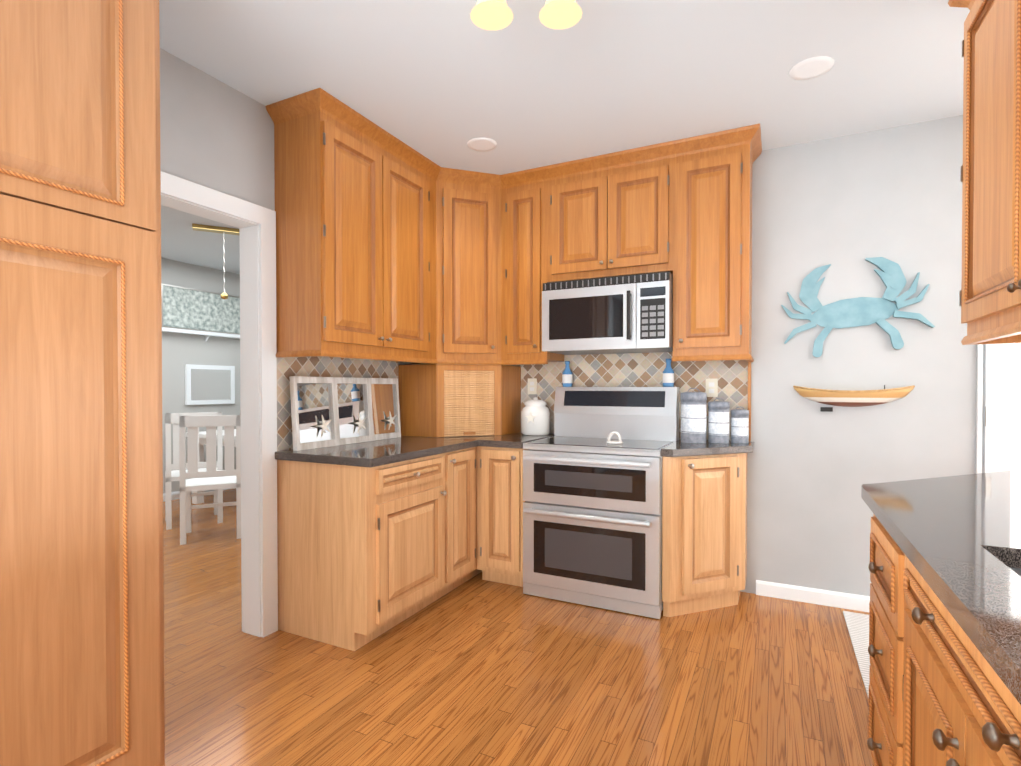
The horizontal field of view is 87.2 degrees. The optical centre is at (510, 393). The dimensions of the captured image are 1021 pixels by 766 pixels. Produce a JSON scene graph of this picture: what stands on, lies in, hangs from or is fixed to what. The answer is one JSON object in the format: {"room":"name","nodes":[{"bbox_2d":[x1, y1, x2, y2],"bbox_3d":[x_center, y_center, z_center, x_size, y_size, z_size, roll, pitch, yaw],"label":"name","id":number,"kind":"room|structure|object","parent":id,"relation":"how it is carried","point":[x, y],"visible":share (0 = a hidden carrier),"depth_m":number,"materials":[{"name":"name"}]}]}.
{"room":"kitchen","nodes":[
{"label":"kitchen","id":0,"kind":"room"},
{"bbox_2d":[161,258,240,493],"bbox_3d":[-4.824,-0.128,3.899,0.100,2.660,7.600,0,1,26],"label":"wall","id":1,"kind":"structure","parent":0,"point":[180,351],"depth_m":6.12,"materials":[{"name":"grey paint"}]},
{"bbox_2d":[163,488,233,501],"bbox_3d":[-4.784,1.160,3.866,0.014,0.085,7.350,0,1,26],"label":"baseboard","id":2,"kind":"structure","parent":1,"relation":"attached to","point":[177,492],"depth_m":5.99,"materials":[{"name":"white wood"}]},
{"bbox_2d":[162,327,239,340],"bbox_3d":[-3.793,-0.661,5.754,0.088,0.105,3.050,0,1,26],"label":"shelf","id":3,"kind":"object","parent":1,"relation":"attached to","point":[207,335],"visible":0.15,"depth_m":6.15,"materials":[{"name":"white wood"}]},
{"bbox_2d":[161,283,239,334],"bbox_3d":[-3.475,-0.965,6.458,0.028,0.475,1.440,0,1,26],"label":"art panel","id":4,"kind":"object","parent":3,"relation":"on","point":[192,309],"visible":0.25,"depth_m":6.20,"materials":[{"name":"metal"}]},
{"bbox_2d":[185,364,234,404],"bbox_3d":[-3.540,-0.106,6.332,0.033,0.460,0.600,0,1,26],"label":"mirror","id":5,"kind":"object","parent":1,"relation":"attached to","point":[209,384],"visible":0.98,"depth_m":6.30,"materials":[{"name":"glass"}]},
{"bbox_2d":[160,48,425,450],"bbox_3d":[-1.542,-0.109,2.213,0.120,2.660,7.500,0,1,26],"label":"wall","id":6,"kind":"structure","parent":0,"point":[216,134],"depth_m":2.45,"materials":[{"name":"paint"}]},
{"bbox_2d":[161,171,277,637],"bbox_3d":[-1.458,0.148,2.385,0.160,2.142,0.868,0,1,26],"label":"door frame","id":7,"kind":"structure","parent":6,"relation":"attached to","point":[255,224],"depth_m":2.69,"materials":[{"name":"white wood"}]},
{"bbox_2d":[270,89,393,359],"bbox_3d":[-0.943,-0.830,2.891,0.338,1.229,0.500,0,1,26],"label":"upper cabinet","id":8,"kind":"object","parent":6,"relation":"attached to","point":[324,148],"depth_m":2.69,"materials":[{"name":"brown wood"}]},
{"bbox_2d":[277,356,397,450],"bbox_3d":[-0.984,0.036,3.193,0.008,0.507,0.986,0,1,26],"label":"backsplash","id":9,"kind":"structure","parent":6,"relation":"attached to","point":[317,366],"depth_m":2.94,"materials":[{"name":"tile"}]},
{"bbox_2d":[374,124,453,363],"bbox_3d":[-0.708,-0.835,3.292,0.403,1.229,0.685,0,1,26],"label":"upper cabinet","id":10,"kind":"object","parent":6,"relation":"attached to","point":[389,247],"depth_m":3.20,"materials":[{"name":"brown wood"}]},
{"bbox_2d":[163,488,873,765],"bbox_3d":[-0.816,1.255,1.869,9.700,0.060,7.700,0,1,26],"label":"floor","id":11,"kind":"structure","parent":0,"point":[476,670],"depth_m":2.26,"materials":[{"name":"brown wood"}]},
{"bbox_2d":[0,0,164,765],"bbox_3d":[-1.452,-0.100,1.523,0.651,2.659,0.682,0,1,26],"label":"pantry cabinet","id":12,"kind":"object","parent":11,"relation":"on","point":[81,579],"visible":1,"depth_m":1.45,"materials":[{"name":"brown wood"}]},
{"bbox_2d":[165,412,222,529],"bbox_3d":[-2.952,0.680,4.991,0.440,1.020,0.430,0,1,-34],"label":"dining chair","id":13,"kind":"object","parent":11,"relation":"on","point":[173,474],"visible":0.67,"depth_m":4.75,"materials":[{"name":"white wood"}]},
{"bbox_2d":[179,415,240,544],"bbox_3d":[-2.512,0.685,4.528,0.440,1.020,0.430,0,1,-26],"label":"dining chair","id":14,"kind":"object","parent":11,"relation":"on","point":[211,477],"visible":0.83,"depth_m":4.34,"materials":[{"name":"white wood"}]},
{"bbox_2d":[186,429,235,503],"bbox_3d":[-2.616,0.801,5.772,1.600,0.760,0.840,0,1,26],"label":"dining table","id":15,"kind":"object","parent":11,"relation":"on","point":[202,443],"visible":0.1,"depth_m":5.75,"materials":[{"name":"white wood"}]},
{"bbox_2d":[277,447,481,650],"bbox_3d":[-0.555,0.769,3.340,0.651,0.879,1.618,0,1,26],"label":"base cabinet","id":16,"kind":"object","parent":11,"relation":"on","point":[366,555],"visible":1,"depth_m":2.67,"materials":[{"name":"brown wood"}]},
{"bbox_2d":[275,432,553,467],"bbox_3d":[-0.431,0.309,3.261,0.938,0.040,1.640,0,1,26],"label":"countertop","id":17,"kind":"structure","parent":16,"relation":"on","point":[369,454],"depth_m":2.87,"materials":[{"name":"stone"}]},
{"bbox_2d":[289,376,400,450],"bbox_3d":[-0.931,0.098,3.147,0.056,0.384,0.850,0,1,26],"label":"decorative mirror","id":18,"kind":"object","parent":17,"relation":"on","point":[330,411],"visible":1,"depth_m":3.07,"materials":[{"name":"white wood"}]},
{"bbox_2d":[398,364,520,436],"bbox_3d":[-0.342,0.044,3.771,0.622,0.478,0.622,0,1,26],"label":"appliance garage","id":19,"kind":"object","parent":17,"relation":"on","point":[448,400],"visible":1,"depth_m":3.58,"materials":[{"name":"brown wood"}]},
{"bbox_2d":[521,397,549,435],"bbox_3d":[0.172,0.154,3.706,0.200,0.258,0.208,0,1,26],"label":"ceramic canister","id":20,"kind":"object","parent":17,"relation":"on","point":[535,416],"visible":1,"depth_m":3.63,"materials":[{"name":"white ceramic"}]},
{"bbox_2d":[477,446,525,586],"bbox_3d":[0.057,0.766,3.576,0.339,0.879,0.651,0,1,26],"label":"base cabinet","id":21,"kind":"object","parent":11,"relation":"on","point":[500,501],"visible":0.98,"depth_m":3.32,"materials":[{"name":"brown wood"}]},
{"bbox_2d":[523,387,678,618],"bbox_3d":[0.556,0.584,3.281,0.808,1.250,0.696,0,1,26],"label":"range","id":22,"kind":"object","parent":11,"relation":"on","point":[592,518],"visible":0.94,"depth_m":3.07,"materials":[{"name":"silver metal"}]},
{"bbox_2d":[562,361,572,386],"bbox_3d":[0.392,-0.136,3.693,0.069,0.178,0.071,0,1,26],"label":"bottle","id":23,"kind":"object","parent":22,"relation":"on","point":[567,378],"visible":0.98,"depth_m":3.67,"materials":[{"name":"blue glass"}]},
{"bbox_2d":[607,431,622,443],"bbox_3d":[0.619,0.259,3.188,0.097,0.071,0.100,0,1,26],"label":"spoon rest","id":24,"kind":"object","parent":22,"relation":"on","point":[609,441],"visible":1,"depth_m":3.17,"materials":[{"name":"white ceramic"}]},
{"bbox_2d":[663,359,673,386],"bbox_3d":[0.999,-0.132,3.391,0.069,0.178,0.071,0,1,26],"label":"bottle","id":25,"kind":"object","parent":22,"relation":"on","point":[668,376],"visible":0.98,"depth_m":3.37,"materials":[{"name":"blue glass"}]},
{"bbox_2d":[662,453,746,616],"bbox_3d":[1.127,0.772,3.074,0.392,0.879,0.598,0,1,26],"label":"base cabinet","id":26,"kind":"object","parent":11,"relation":"on","point":[704,532],"visible":0.98,"depth_m":2.94,"materials":[{"name":"brown wood"}]},
{"bbox_2d":[661,439,754,456],"bbox_3d":[1.135,0.312,3.040,0.432,0.040,0.643,0,1,26],"label":"countertop","id":27,"kind":"structure","parent":26,"relation":"on","point":[678,448],"depth_m":2.95,"materials":[{"name":"stone"}]},
{"bbox_2d":[680,388,706,442],"bbox_3d":[1.091,0.127,3.197,0.152,0.324,0.152,0,1,26],"label":"tin canister","id":28,"kind":"object","parent":27,"relation":"on","point":[693,415],"visible":1,"depth_m":3.14,"materials":[{"name":"white metal"}]},
{"bbox_2d":[708,398,729,443],"bbox_3d":[1.233,0.158,3.172,0.121,0.264,0.121,0,1,26],"label":"tin canister","id":29,"kind":"object","parent":27,"relation":"on","point":[718,421],"visible":1,"depth_m":3.12,"materials":[{"name":"white metal"}]},
{"bbox_2d":[731,407,748,443],"bbox_3d":[1.353,0.183,3.163,0.100,0.214,0.100,0,1,26],"label":"tin canister","id":30,"kind":"object","parent":27,"relation":"on","point":[739,425],"visible":1,"depth_m":3.12,"materials":[{"name":"white metal"}]},
{"bbox_2d":[843,611,869,698],"bbox_3d":[1.792,1.214,2.466,0.360,0.008,0.950,0,1,26],"label":"rug","id":31,"kind":"object","parent":11,"relation":"on","point":[857,624],"visible":0.02,"depth_m":2.63,"materials":[{"name":"white fabric"}]},
{"bbox_2d":[867,513,1019,765],"bbox_3d":[1.285,0.792,1.300,0.635,0.880,0.572,0,1,26],"label":"base cabinet","id":32,"kind":"object","parent":11,"relation":"on","point":[904,609],"depth_m":1.35,"materials":[{"name":"brown wood"}]},
{"bbox_2d":[861,469,1020,704],"bbox_3d":[0.753,0.345,0.162,0.700,0.040,4.857,0,1,26],"label":"countertop","id":33,"kind":"structure","parent":32,"relation":"on","point":[957,539],"depth_m":1.12,"materials":[{"name":"stone"}]},
{"bbox_2d":[899,645,1020,765],"bbox_3d":[0.989,0.904,0.706,0.635,0.671,0.900,0,1,26],"label":"base cabinet","id":34,"kind":"object","parent":11,"relation":"on","point":[940,694],"depth_m":0.90,"materials":[{"name":"brown wood"}]},
{"bbox_2d":[971,653,1020,724],"bbox_3d":[1.003,0.543,0.695,0.449,0.012,0.754,0,1,26],"label":"countertop","id":35,"kind":"structure","parent":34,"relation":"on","point":[1014,712],"depth_m":0.72,"materials":[{"name":"brown wood"}]},
{"bbox_2d":[159,0,969,273],"bbox_3d":[-0.816,-1.474,1.838,9.700,0.080,7.700,0,1,26],"label":"ceiling","id":36,"kind":"structure","parent":0,"point":[441,83],"depth_m":2.38,"materials":[{"name":"white paint"}]},
{"bbox_2d":[192,223,238,298],"bbox_3d":[-2.546,-1.152,4.766,0.480,0.629,0.090,0,1,-27],"label":"dining chandelier","id":37,"kind":"object","parent":36,"relation":"hanging from","point":[215,229],"visible":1,"depth_m":4.74,"materials":[{"name":"gold metal"}]},
{"bbox_2d":[467,137,496,150],"bbox_3d":[-0.164,-1.447,3.117,0.174,0.005,0.174,0,1,17],"label":"recessed light","id":38,"kind":"object","parent":36,"relation":"in","point":[481,143],"depth_m":3.11,"materials":[{"name":"white"}]},
{"bbox_2d":[470,0,581,30],"bbox_3d":[0.050,-1.357,1.701,0.378,0.152,0.378,0,1,1],"label":"ceiling light","id":39,"kind":"object","parent":36,"relation":"hanging from","point":[494,15],"visible":1,"depth_m":1.81,"materials":[{"name":"yellow glass"}]},
{"bbox_2d":[789,56,833,79],"bbox_3d":[1.333,-1.438,2.374,0.174,0.005,0.174,0,1,-19],"label":"recessed light","id":40,"kind":"object","parent":36,"relation":"in","point":[811,68],"depth_m":2.37,"materials":[{"name":"white"}]},
{"bbox_2d":[952,0,1020,339],"bbox_3d":[1.486,-0.813,1.292,0.342,1.229,1.232,0,1,26],"label":"upper cabinet","id":41,"kind":"object","parent":36,"relation":"hanging from","point":[990,290],"depth_m":1.66,"materials":[{"name":"brown wood"}]},
{"bbox_2d":[463,115,976,595],"bbox_3d":[0.932,-0.124,3.564,3.350,2.660,0.120,0,1,26],"label":"wall","id":42,"kind":"structure","parent":0,"point":[844,206],"depth_m":3.02,"materials":[{"name":"paint"}]},
{"bbox_2d":[446,168,497,363],"bbox_3d":[-0.344,-0.840,3.768,0.632,1.229,0.632,0,1,26],"label":"upper cabinet","id":43,"kind":"object","parent":42,"relation":"attached to","point":[471,196],"depth_m":3.54,"materials":[{"name":"brown wood"}]},
{"bbox_2d":[498,166,563,363],"bbox_3d":[0.108,-0.839,3.671,0.405,1.229,0.403,0,1,26],"label":"upper cabinet","id":44,"kind":"object","parent":42,"relation":"attached to","point":[521,194],"depth_m":3.54,"materials":[{"name":"brown wood"}]},
{"bbox_2d":[546,152,617,282],"bbox_3d":[0.511,-1.087,3.504,0.463,0.729,0.338,0,1,26],"label":"upper cabinet","id":45,"kind":"object","parent":42,"relation":"attached to","point":[582,195],"depth_m":3.35,"materials":[{"name":"brown wood"}]},
{"bbox_2d":[542,271,672,354],"bbox_3d":[0.629,-0.484,3.379,0.784,0.432,0.449,0,1,26],"label":"microwave","id":46,"kind":"object","parent":45,"relation":"attached to","point":[623,314],"visible":1,"depth_m":3.21,"materials":[{"name":"silver metal"}]},
{"bbox_2d":[521,352,747,440],"bbox_3d":[0.757,0.008,3.580,1.514,0.553,0.008,0,1,26],"label":"backsplash","id":47,"kind":"structure","parent":42,"relation":"attached to","point":[623,370],"depth_m":3.53,"materials":[{"name":"tile"}]},
{"bbox_2d":[528,378,536,393],"bbox_3d":[0.157,-0.052,3.868,0.070,0.114,0.008,0,1,26],"label":"electrical outlet plate","id":48,"kind":"object","parent":47,"relation":"attached to","point":[532,382],"depth_m":3.86,"materials":[{"name":"beige plastic"}]},
{"bbox_2d":[706,379,717,396],"bbox_3d":[1.248,-0.036,3.327,0.070,0.114,0.008,0,1,26],"label":"electrical outlet plate","id":49,"kind":"object","parent":47,"relation":"attached to","point":[711,387],"depth_m":3.32,"materials":[{"name":"beige plastic"}]},
{"bbox_2d":[618,141,673,275],"bbox_3d":[0.814,-1.086,3.354,0.445,0.729,0.338,0,1,26],"label":"upper cabinet","id":50,"kind":"object","parent":42,"relation":"attached to","point":[646,173],"depth_m":3.17,"materials":[{"name":"brown wood"}]},
{"bbox_2d":[671,125,753,359],"bbox_3d":[1.196,-0.834,3.167,0.408,1.229,0.338,0,1,26],"label":"upper cabinet","id":51,"kind":"object","parent":42,"relation":"attached to","point":[712,274],"depth_m":3.01,"materials":[{"name":"brown wood"}]},
{"bbox_2d":[756,580,869,611],"bbox_3d":[1.940,1.170,3.002,1.029,0.085,0.014,0,1,26],"label":"baseboard","id":52,"kind":"structure","parent":42,"relation":"attached to","point":[818,596],"depth_m":3.09,"materials":[{"name":"white wood"}]},
{"bbox_2d":[793,385,914,411],"bbox_3d":[1.892,0.028,2.970,0.577,0.150,0.089,0,1,26],"label":"boat","id":53,"kind":"object","parent":42,"relation":"attached to","point":[850,398],"visible":1,"depth_m":2.95,"materials":[{"name":"brown wood"}]},
{"bbox_2d":[781,257,934,356],"bbox_3d":[1.913,-0.478,2.987,0.722,0.541,0.031,0,1,26],"label":"decor","id":54,"kind":"object","parent":42,"relation":"attached to","point":[853,312],"visible":0.98,"depth_m":2.97,"materials":[{"name":"paint"}]},
{"bbox_2d":[976,344,982,473],"bbox_3d":[2.441,0.154,2.818,0.020,2.120,0.160,0,1,26],"label":"trim","id":55,"kind":"structure","parent":42,"relation":"attached to","point":[979,418],"depth_m":2.75,"materials":[{"name":"white wood"}]},
{"bbox_2d":[1009,567,1020,575],"bbox_3d":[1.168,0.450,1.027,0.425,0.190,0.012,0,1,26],"label":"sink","id":56,"kind":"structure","parent":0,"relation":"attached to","point":[1018,571],"depth_m":1.09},
{"bbox_3d":[2.489,-0.086,0.268,2.370,2.660,7.600,0,1,26],"label":"wall","id":57,"kind":"structure","parent":0,"visible":0},
{"bbox_2d":[982,343,1020,472],"bbox_3d":[2.814,0.197,2.642,0.801,2.020,0.220,0,1,26],"label":"window","id":58,"kind":"structure","parent":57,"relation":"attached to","point":[1001,443],"depth_m":2.71,"materials":[{"name":"white glass"}]}
]}

